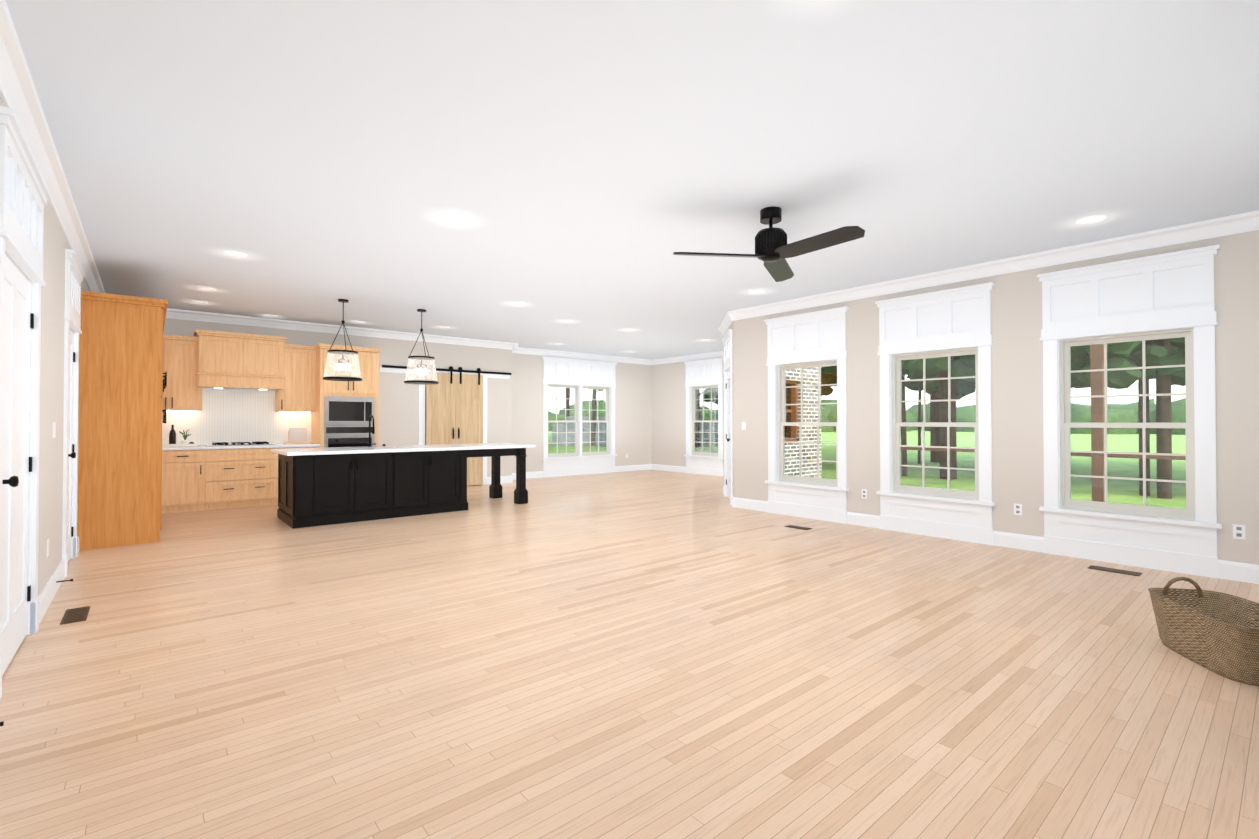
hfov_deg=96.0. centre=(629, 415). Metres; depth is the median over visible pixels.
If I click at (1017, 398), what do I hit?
wall
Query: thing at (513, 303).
recessed light
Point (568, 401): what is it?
cedar tree
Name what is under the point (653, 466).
baseboard
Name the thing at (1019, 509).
electrical outlet plate
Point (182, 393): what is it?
upper cabinet
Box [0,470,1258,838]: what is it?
floor
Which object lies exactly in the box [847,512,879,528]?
baseboard
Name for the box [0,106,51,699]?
door frame
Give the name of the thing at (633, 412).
wall
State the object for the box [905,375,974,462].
cedar tree
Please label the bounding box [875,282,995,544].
window
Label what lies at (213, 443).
cooktop
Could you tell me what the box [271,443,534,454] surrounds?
island countertop
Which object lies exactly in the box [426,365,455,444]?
barn door
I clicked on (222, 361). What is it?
hood
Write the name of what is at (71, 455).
door
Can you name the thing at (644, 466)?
baseboard
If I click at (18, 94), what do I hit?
crown molding
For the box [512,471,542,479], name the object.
baseboard
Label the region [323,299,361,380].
pendant light
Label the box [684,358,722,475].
window
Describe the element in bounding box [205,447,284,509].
base cabinet
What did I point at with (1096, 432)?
wooden fence
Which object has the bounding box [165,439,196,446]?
tray
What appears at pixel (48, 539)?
electrical outlet plate
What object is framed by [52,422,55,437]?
light switch
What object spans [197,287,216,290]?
recessed light
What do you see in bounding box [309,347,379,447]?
tall cabinet
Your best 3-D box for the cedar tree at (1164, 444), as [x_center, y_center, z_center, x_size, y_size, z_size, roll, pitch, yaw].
[10.587,-2.938,13.704,9.631,9.155,15.358,1,-1,-40]
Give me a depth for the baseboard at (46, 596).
4.05 m
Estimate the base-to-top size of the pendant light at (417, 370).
1.092 m
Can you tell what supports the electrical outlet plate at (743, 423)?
attached to the wall at (1017, 398)
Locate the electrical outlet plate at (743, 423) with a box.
[742,422,745,429]
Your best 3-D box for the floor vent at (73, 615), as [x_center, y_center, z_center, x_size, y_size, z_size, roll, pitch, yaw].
[-3.683,1.324,3.769,0.120,0.008,0.360,1,-1,-40]
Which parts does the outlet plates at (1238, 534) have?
electrical outlet plate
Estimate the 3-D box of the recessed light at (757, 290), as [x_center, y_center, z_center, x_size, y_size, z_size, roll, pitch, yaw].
[1.623,-1.582,7.197,0.188,0.005,0.192,1,-1,-40]
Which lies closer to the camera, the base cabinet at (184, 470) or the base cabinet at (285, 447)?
the base cabinet at (184, 470)
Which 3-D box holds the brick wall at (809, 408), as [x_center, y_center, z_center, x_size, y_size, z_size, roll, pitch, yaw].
[2.850,-0.203,10.814,2.846,3.490,0.120,1,-1,-40]
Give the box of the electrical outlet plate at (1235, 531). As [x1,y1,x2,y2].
[1233,524,1245,539]
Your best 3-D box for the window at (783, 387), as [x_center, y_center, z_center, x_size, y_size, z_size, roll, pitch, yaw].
[2.402,-0.001,7.654,0.210,2.740,1.250,1,-1,-40]
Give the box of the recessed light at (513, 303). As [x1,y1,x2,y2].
[510,302,523,304]
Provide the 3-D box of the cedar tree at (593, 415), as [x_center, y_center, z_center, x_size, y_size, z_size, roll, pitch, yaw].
[-2.880,-3.522,34.061,7.509,10.747,6.666,1,-1,-40]
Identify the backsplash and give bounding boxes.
[162,389,310,444]
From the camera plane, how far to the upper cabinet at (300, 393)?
9.18 m
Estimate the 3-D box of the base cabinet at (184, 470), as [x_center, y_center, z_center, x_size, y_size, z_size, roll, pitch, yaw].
[-6.506,0.930,8.219,0.528,0.890,0.600,1,-1,-40]
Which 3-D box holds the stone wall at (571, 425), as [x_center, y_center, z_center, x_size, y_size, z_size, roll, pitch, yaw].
[0.941,0.915,33.803,10.960,1.740,0.797,0,-1,-2]
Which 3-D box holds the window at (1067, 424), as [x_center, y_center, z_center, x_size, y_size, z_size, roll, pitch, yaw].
[4.506,-0.027,5.171,0.210,2.740,1.250,1,-1,-40]
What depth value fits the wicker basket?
3.06 m
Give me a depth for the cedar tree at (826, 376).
16.93 m
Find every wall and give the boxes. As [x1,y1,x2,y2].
[0,97,88,595]
[163,318,509,484]
[505,349,511,475]
[512,353,650,472]
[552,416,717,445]
[651,357,722,466]
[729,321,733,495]
[734,230,1258,564]
[784,367,821,477]
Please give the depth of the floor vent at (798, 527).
6.86 m
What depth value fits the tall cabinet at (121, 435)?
5.87 m
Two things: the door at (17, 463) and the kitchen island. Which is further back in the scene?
the kitchen island
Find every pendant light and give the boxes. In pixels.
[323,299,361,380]
[404,309,438,383]
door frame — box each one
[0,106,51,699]
[62,249,85,576]
[722,329,732,504]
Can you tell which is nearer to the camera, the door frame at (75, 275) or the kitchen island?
the door frame at (75, 275)
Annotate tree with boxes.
[548,398,1185,434]
[565,388,569,422]
[591,389,598,445]
[704,370,836,403]
[822,366,836,376]
[901,339,1171,498]
[901,354,974,479]
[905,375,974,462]
[954,341,1141,372]
[1071,372,1090,388]
[1082,337,1184,388]
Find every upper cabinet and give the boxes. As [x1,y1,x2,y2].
[165,335,204,410]
[197,331,248,374]
[249,335,284,378]
[273,344,316,410]
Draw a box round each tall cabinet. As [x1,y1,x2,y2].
[77,295,164,550]
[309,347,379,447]
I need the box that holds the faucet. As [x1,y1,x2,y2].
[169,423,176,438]
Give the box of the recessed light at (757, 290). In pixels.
[749,289,764,292]
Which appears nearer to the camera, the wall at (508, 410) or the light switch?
the light switch
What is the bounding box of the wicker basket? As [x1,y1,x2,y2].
[1148,577,1258,685]
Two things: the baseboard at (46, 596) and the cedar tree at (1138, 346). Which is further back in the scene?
the cedar tree at (1138, 346)
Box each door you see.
[0,254,33,675]
[67,328,75,561]
[382,365,510,485]
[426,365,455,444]
[726,370,729,498]
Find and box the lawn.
[548,430,1185,508]
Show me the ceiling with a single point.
(587, 168)
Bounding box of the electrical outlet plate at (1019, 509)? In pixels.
[1014,503,1021,515]
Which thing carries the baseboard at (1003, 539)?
attached to the wall at (1017, 398)
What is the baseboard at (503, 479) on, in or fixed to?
attached to the wall at (398, 410)
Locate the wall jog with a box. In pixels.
[723,336,723,486]
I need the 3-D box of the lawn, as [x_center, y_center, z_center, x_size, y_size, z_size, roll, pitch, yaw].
[3.663,1.952,42.124,180.000,0.160,180.000,1,-1,-40]
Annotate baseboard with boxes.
[38,559,64,623]
[486,475,513,483]
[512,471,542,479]
[616,464,650,471]
[651,464,685,472]
[731,496,767,511]
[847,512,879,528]
[992,531,1043,552]
[1218,560,1258,583]
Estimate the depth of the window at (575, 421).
13.78 m
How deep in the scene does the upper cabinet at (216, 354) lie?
8.41 m
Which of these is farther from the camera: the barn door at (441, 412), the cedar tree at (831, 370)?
the cedar tree at (831, 370)
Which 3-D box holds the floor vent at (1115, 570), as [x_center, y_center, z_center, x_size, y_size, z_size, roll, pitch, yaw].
[4.186,1.336,4.892,0.140,0.008,0.340,1,-1,-40]
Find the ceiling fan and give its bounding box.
[673,207,864,281]
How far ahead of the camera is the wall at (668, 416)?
14.78 m
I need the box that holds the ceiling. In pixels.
[5,0,1258,359]
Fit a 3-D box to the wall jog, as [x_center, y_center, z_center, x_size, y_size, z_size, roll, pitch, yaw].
[2.752,-0.072,10.900,2.700,2.950,0.160,1,-1,-40]
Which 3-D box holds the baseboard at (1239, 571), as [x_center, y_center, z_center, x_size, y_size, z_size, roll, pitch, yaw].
[5.243,1.258,4.204,0.018,0.150,1.221,1,-1,-40]
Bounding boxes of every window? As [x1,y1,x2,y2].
[542,356,616,477]
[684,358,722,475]
[764,306,848,523]
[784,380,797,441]
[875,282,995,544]
[1037,245,1221,577]
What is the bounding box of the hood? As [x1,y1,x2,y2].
[193,329,286,390]
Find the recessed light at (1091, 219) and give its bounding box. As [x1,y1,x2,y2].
[1076,215,1105,223]
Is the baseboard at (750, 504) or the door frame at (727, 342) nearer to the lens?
the baseboard at (750, 504)
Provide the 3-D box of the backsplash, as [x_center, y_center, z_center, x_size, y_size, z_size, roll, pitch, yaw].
[-6.136,-0.008,8.927,1.995,0.920,0.012,1,-1,-40]
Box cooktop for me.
[207,441,273,445]
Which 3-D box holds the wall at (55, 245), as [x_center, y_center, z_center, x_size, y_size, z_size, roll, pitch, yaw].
[-3.712,-0.151,3.393,0.190,2.950,11.920,1,-1,-40]
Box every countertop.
[165,443,316,450]
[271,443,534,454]
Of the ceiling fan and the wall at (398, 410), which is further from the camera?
the wall at (398, 410)
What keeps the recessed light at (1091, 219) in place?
in the ceiling
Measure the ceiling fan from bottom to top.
0.398 m
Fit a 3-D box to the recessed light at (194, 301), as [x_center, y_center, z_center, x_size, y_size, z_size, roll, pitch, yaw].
[-5.960,-1.575,7.847,0.189,0.005,0.202,1,-1,-40]
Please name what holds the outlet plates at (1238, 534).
attached to the wall at (1017, 398)
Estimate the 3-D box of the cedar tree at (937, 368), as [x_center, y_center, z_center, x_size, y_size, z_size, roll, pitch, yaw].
[7.756,-4.543,14.284,4.568,12.366,4.434,1,-1,-40]
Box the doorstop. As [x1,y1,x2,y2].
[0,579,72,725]
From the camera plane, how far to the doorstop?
4.25 m
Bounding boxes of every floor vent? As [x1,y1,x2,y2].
[60,606,89,624]
[784,525,811,529]
[1088,565,1141,575]
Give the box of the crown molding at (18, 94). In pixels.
[0,0,1258,364]
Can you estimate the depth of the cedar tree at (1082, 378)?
16.22 m
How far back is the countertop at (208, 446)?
8.44 m
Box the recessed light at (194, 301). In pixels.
[190,300,207,303]
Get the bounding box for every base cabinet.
[165,451,204,513]
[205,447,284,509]
[285,447,316,447]
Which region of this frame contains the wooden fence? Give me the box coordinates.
[901,344,1185,501]
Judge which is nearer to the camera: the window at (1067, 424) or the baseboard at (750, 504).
the window at (1067, 424)
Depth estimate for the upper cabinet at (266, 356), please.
8.78 m
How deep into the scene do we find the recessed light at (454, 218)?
4.62 m
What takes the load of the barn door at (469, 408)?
in the wall at (398, 410)
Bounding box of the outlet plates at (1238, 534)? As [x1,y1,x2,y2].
[861,489,1241,536]
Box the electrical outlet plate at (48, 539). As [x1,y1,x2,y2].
[47,539,48,556]
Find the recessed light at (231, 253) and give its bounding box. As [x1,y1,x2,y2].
[223,251,246,256]
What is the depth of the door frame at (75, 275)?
4.94 m
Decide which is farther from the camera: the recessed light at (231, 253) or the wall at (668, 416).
the wall at (668, 416)
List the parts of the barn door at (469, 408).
barn door rail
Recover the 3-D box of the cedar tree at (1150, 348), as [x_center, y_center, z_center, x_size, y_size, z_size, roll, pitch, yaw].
[11.133,-4.644,10.684,5.143,12.498,5.294,1,-1,-40]
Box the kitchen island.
[277,447,530,528]
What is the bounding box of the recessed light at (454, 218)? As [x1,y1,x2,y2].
[442,214,466,222]

